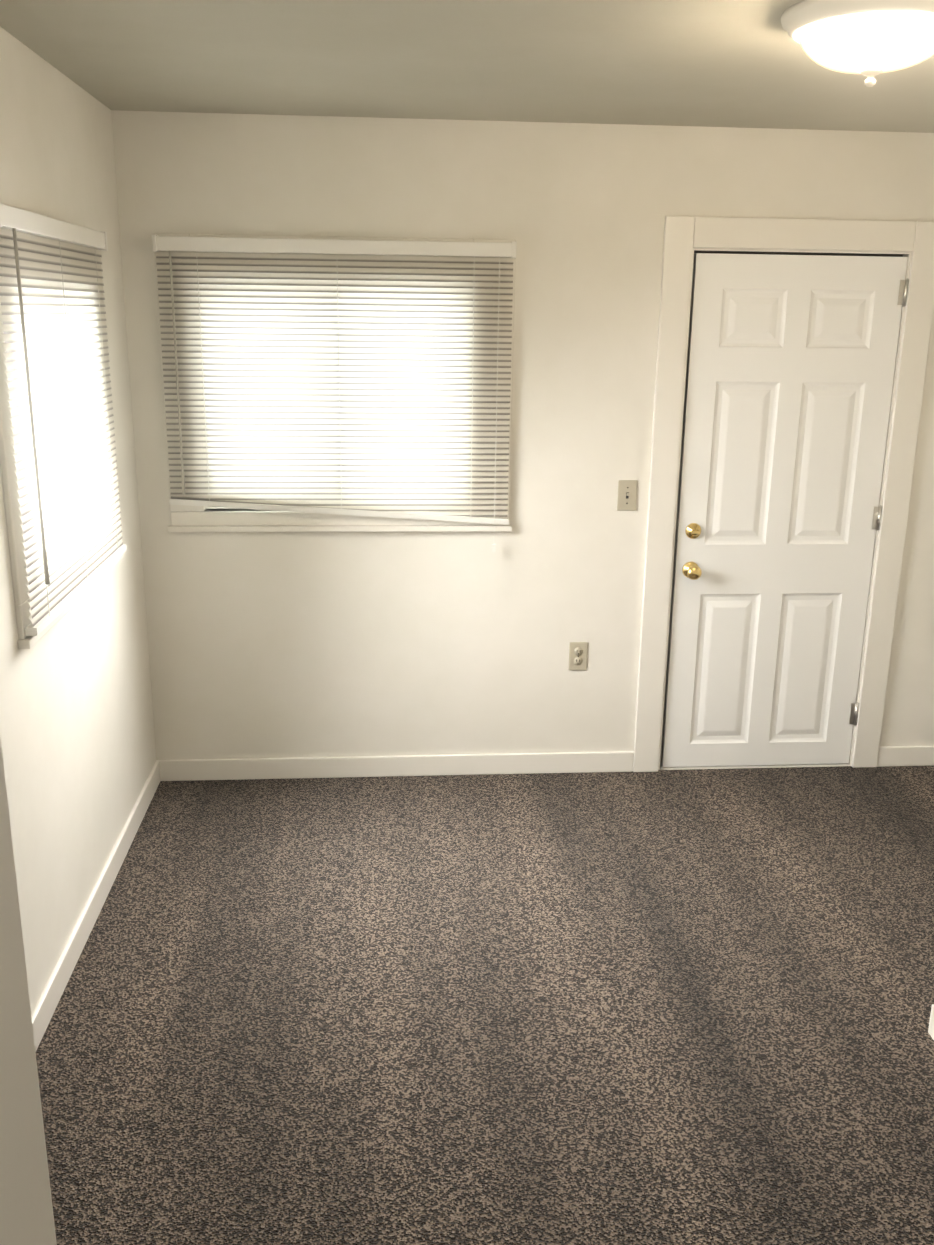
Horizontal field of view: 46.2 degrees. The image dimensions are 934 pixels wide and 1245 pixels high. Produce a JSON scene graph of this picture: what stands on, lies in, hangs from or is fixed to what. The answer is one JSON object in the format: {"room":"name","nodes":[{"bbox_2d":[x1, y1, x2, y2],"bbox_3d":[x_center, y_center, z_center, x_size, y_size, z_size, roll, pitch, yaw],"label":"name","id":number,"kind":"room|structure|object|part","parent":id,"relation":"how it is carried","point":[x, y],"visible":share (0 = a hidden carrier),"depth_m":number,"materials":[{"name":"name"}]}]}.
{"room":"empty living room","nodes":[
{"label":"empty living room","id":0,"kind":"room"},
{"bbox_2d":[0,27,155,1014],"bbox_3d":[-1.082,0.162,1.525,0.140,2.454,5.220,-1,16,-5],"label":"wall","id":1,"kind":"structure","parent":0,"point":[77,734],"depth_m":3.17,"materials":[{"name":"white paint"}]},
{"bbox_2d":[0,202,126,648],"bbox_3d":[-1.170,-0.579,3.049,0.150,1.047,1.042,-1,16,-5],"label":"window blind","id":2,"kind":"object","parent":1,"relation":"in","point":[45,319],"depth_m":2.91,"materials":[{"name":"white plastic"}]},
{"bbox_2d":[0,203,107,250],"bbox_3d":[-1.101,-1.049,2.921,0.041,0.056,1.018,-1,16,-5],"label":"blind headrail","id":3,"kind":"object","parent":2,"relation":"attached to","point":[23,221],"visible":0.85,"depth_m":2.83,"materials":[{"name":"white metal"}]},
{"bbox_2d":[12,228,49,584],"bbox_3d":[-1.057,-0.506,2.656,0.012,0.850,0.012,-1,16,-5],"label":"blind wand","id":4,"kind":"object","parent":3,"relation":"hanging from","point":[45,565],"visible":1,"depth_m":2.65,"materials":[{"name":"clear plastic"}]},
{"bbox_2d":[59,239,87,578],"bbox_3d":[-1.097,-0.575,3.056,0.002,0.937,0.002,-1,16,-5],"label":"blind cord","id":5,"kind":"object","parent":3,"relation":"hanging from","point":[74,416],"depth_m":3.05,"materials":[{"name":"white plastic"}]},
{"bbox_2d":[95,247,117,545],"bbox_3d":[-1.127,-0.681,3.429,0.002,0.937,0.002,-1,16,-5],"label":"blind cord","id":6,"kind":"object","parent":3,"relation":"hanging from","point":[95,247],"depth_m":3.42,"materials":[{"name":"white fabric"}]},
{"bbox_3d":[-1.116,-0.115,3.185,0.028,0.020,1.010,-1,16,-5],"label":"left window blind bottom rail","id":7,"kind":"part","parent":2,"relation":"part of","materials":[{"name":"white plastic"}]},
{"bbox_2d":[31,760,166,1051],"bbox_3d":[-1.082,1.079,2.628,0.018,0.088,3.606,-1,16,-5],"label":"baseboard","id":8,"kind":"structure","parent":1,"relation":"attached to","point":[43,1012],"depth_m":3.30,"materials":[{"name":"white paint"}]},
{"bbox_2d":[0,0,933,132],"bbox_3d":[0.793,-1.112,1.390,3.880,0.120,5.360,-1,16,-5],"label":"ceiling","id":9,"kind":"structure","parent":0,"point":[730,63],"depth_m":2.93,"materials":[{"name":"white paint"}]},
{"bbox_2d":[781,0,933,86],"bbox_3d":[0.892,-1.257,2.400,0.406,0.150,0.406,-1,16,-5],"label":"lamp","id":10,"kind":"object","parent":9,"relation":"attached to","point":[870,39],"visible":1,"depth_m":2.30,"materials":[{"name":"white glass"}]},
{"bbox_3d":[0.892,-1.256,2.400,0.324,0.079,0.324,-1,16,-5],"label":"lamp shade","id":11,"kind":"part","parent":10,"relation":"part of","materials":[{"name":"white glass"}]},
{"bbox_2d":[36,765,933,1244],"bbox_3d":[0.760,1.364,2.093,3.880,0.120,5.360,-1,16,-5],"label":"floor","id":12,"kind":"structure","parent":0,"point":[676,1007],"depth_m":2.93,"materials":[{"name":"carpet"}]},
{"bbox_2d":[928,1004,933,1039],"bbox_3d":[1.839,1.037,2.918,1.251,0.088,0.018,-1,16,-5],"label":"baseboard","id":13,"kind":"structure","parent":12,"relation":"on","point":[931,1023],"depth_m":2.86,"materials":[{"name":"white paint"}]},
{"bbox_2d":[111,110,933,759],"bbox_3d":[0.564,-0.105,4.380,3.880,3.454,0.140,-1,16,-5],"label":"wall","id":14,"kind":"structure","parent":0,"point":[305,644],"depth_m":4.13,"materials":[{"name":"white paint"}]},
{"bbox_2d":[153,233,515,531],"bbox_3d":[-0.469,-0.864,4.037,1.290,1.054,0.150,-1,16,-5],"label":"window blind","id":15,"kind":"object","parent":14,"relation":"in","point":[407,424],"depth_m":3.98,"materials":[{"name":"white plastic"}]},
{"bbox_2d":[151,235,516,258],"bbox_3d":[-0.457,-1.319,3.842,1.266,0.056,0.041,-1,16,-5],"label":"blind headrail","id":16,"kind":"object","parent":15,"relation":"attached to","point":[322,246],"visible":1,"depth_m":3.83,"materials":[{"name":"white metal"}]},
{"bbox_2d":[169,251,185,494],"bbox_3d":[-1.034,-0.877,3.902,0.012,0.850,0.012,-1,16,-5],"label":"blind wand","id":17,"kind":"object","parent":16,"relation":"hanging from","point":[177,385],"visible":0.98,"depth_m":3.90,"materials":[{"name":"beige plastic"}]},
{"bbox_2d":[196,251,209,500],"bbox_3d":[-0.945,-0.868,3.920,0.002,0.875,0.002,-1,16,-5],"label":"blind cord","id":18,"kind":"object","parent":16,"relation":"hanging from","point":[196,251],"depth_m":3.91,"materials":[{"name":"white fabric"}]},
{"bbox_2d":[337,270,341,508],"bbox_3d":[-0.462,-0.858,3.963,0.002,0.905,0.002,-1,16,-5],"label":"blind cord","id":19,"kind":"object","parent":16,"relation":"hanging from","point":[337,270],"depth_m":3.96,"materials":[{"name":"white fabric"}]},
{"bbox_2d":[470,256,474,516],"bbox_3d":[0.020,-0.848,4.005,0.002,0.935,0.002,-1,16,-5],"label":"blind cord","id":20,"kind":"object","parent":16,"relation":"hanging from","point":[474,256],"depth_m":4.00,"materials":[{"name":"white fabric"}]},
{"bbox_2d":[492,257,499,551],"bbox_3d":[0.109,-0.783,4.027,0.012,1.069,0.012,-1,16,-5],"label":"blind cord","id":21,"kind":"object","parent":16,"relation":"hanging from","point":[493,547],"depth_m":4.03,"materials":[{"name":"white fabric"}]},
{"bbox_3d":[-0.469,-0.416,4.101,1.258,0.098,0.028,-1,16,-5],"label":"back window blind bottom rail","id":22,"kind":"part","parent":15,"relation":"part of","materials":[{"name":"white plastic"}]},
{"bbox_2d":[163,751,633,780],"bbox_3d":[-0.260,0.581,4.425,1.894,0.088,0.018,-1,16,-5],"label":"baseboard","id":23,"kind":"structure","parent":14,"relation":"attached to","point":[351,766],"depth_m":4.42,"materials":[{"name":"white paint"}]},
{"bbox_2d":[568,642,587,669],"bbox_3d":[0.443,0.135,4.361,0.073,0.117,0.010,-1,16,-5],"label":"electrical outlet plate","id":24,"kind":"object","parent":14,"relation":"attached to","point":[577,655],"visible":1,"depth_m":4.36,"materials":[{"name":"beige plastic"}]},
{"bbox_2d":[617,480,636,509],"bbox_3d":[0.615,-0.486,4.194,0.073,0.117,0.017,-1,16,-5],"label":"switch plate","id":25,"kind":"object","parent":14,"relation":"attached to","point":[627,493],"visible":1,"depth_m":4.20,"materials":[{"name":"beige plastic"}]},
{"bbox_2d":[633,216,933,771],"bbox_3d":[1.209,-0.436,4.330,1.037,2.174,0.158,-1,16,-5],"label":"door frame","id":26,"kind":"structure","parent":14,"relation":"attached to","point":[684,236],"depth_m":4.16,"materials":[{"name":"white paint"}]},
{"bbox_2d":[661,253,908,766],"bbox_3d":[1.226,-0.372,4.274,0.807,2.018,0.117,-1,16,-5],"label":"door","id":27,"kind":"structure","parent":14,"relation":"in","point":[791,359],"depth_m":4.26,"materials":[{"name":"white paint"}]},
{"bbox_3d":[0.882,-0.198,4.272,0.066,0.066,0.073,-1,16,-5],"label":"knob","id":28,"kind":"part","parent":27,"relation":"part of","materials":[{"name":"gold metal"}]},
{"bbox_2d":[685,523,700,538],"bbox_3d":[0.883,-0.353,4.250,0.062,0.062,0.030,-1,16,-5],"label":"lock","id":29,"kind":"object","parent":27,"relation":"attached to","point":[692,530],"depth_m":4.25,"materials":[{"name":"gold metal"}]},
{"bbox_3d":[1.613,-0.425,4.299,0.029,1.776,0.015,-1,16,-5],"label":"door hinge","id":30,"kind":"part","parent":27,"relation":"part of","materials":[{"name":"silver metal"}]},
{"bbox_2d":[877,746,933,766],"bbox_3d":[2.021,0.560,4.608,0.610,0.088,0.018,-1,16,-5],"label":"baseboard","id":31,"kind":"structure","parent":14,"relation":"attached to","point":[887,755],"depth_m":4.59,"materials":[{"name":"white paint"}]},
{"bbox_3d":[0.859,0.915,0.796,3.600,3.454,0.124,-1,16,-5],"label":"wall","id":32,"kind":"structure","parent":0,"visible":0},
{"bbox_2d":[0,736,56,1244],"bbox_3d":[0.171,0.587,0.646,1.020,2.150,0.156,-1,16,-5],"label":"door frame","id":33,"kind":"structure","parent":32,"relation":"attached to","point":[26,1213],"depth_m":0.54,"materials":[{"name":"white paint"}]}
]}

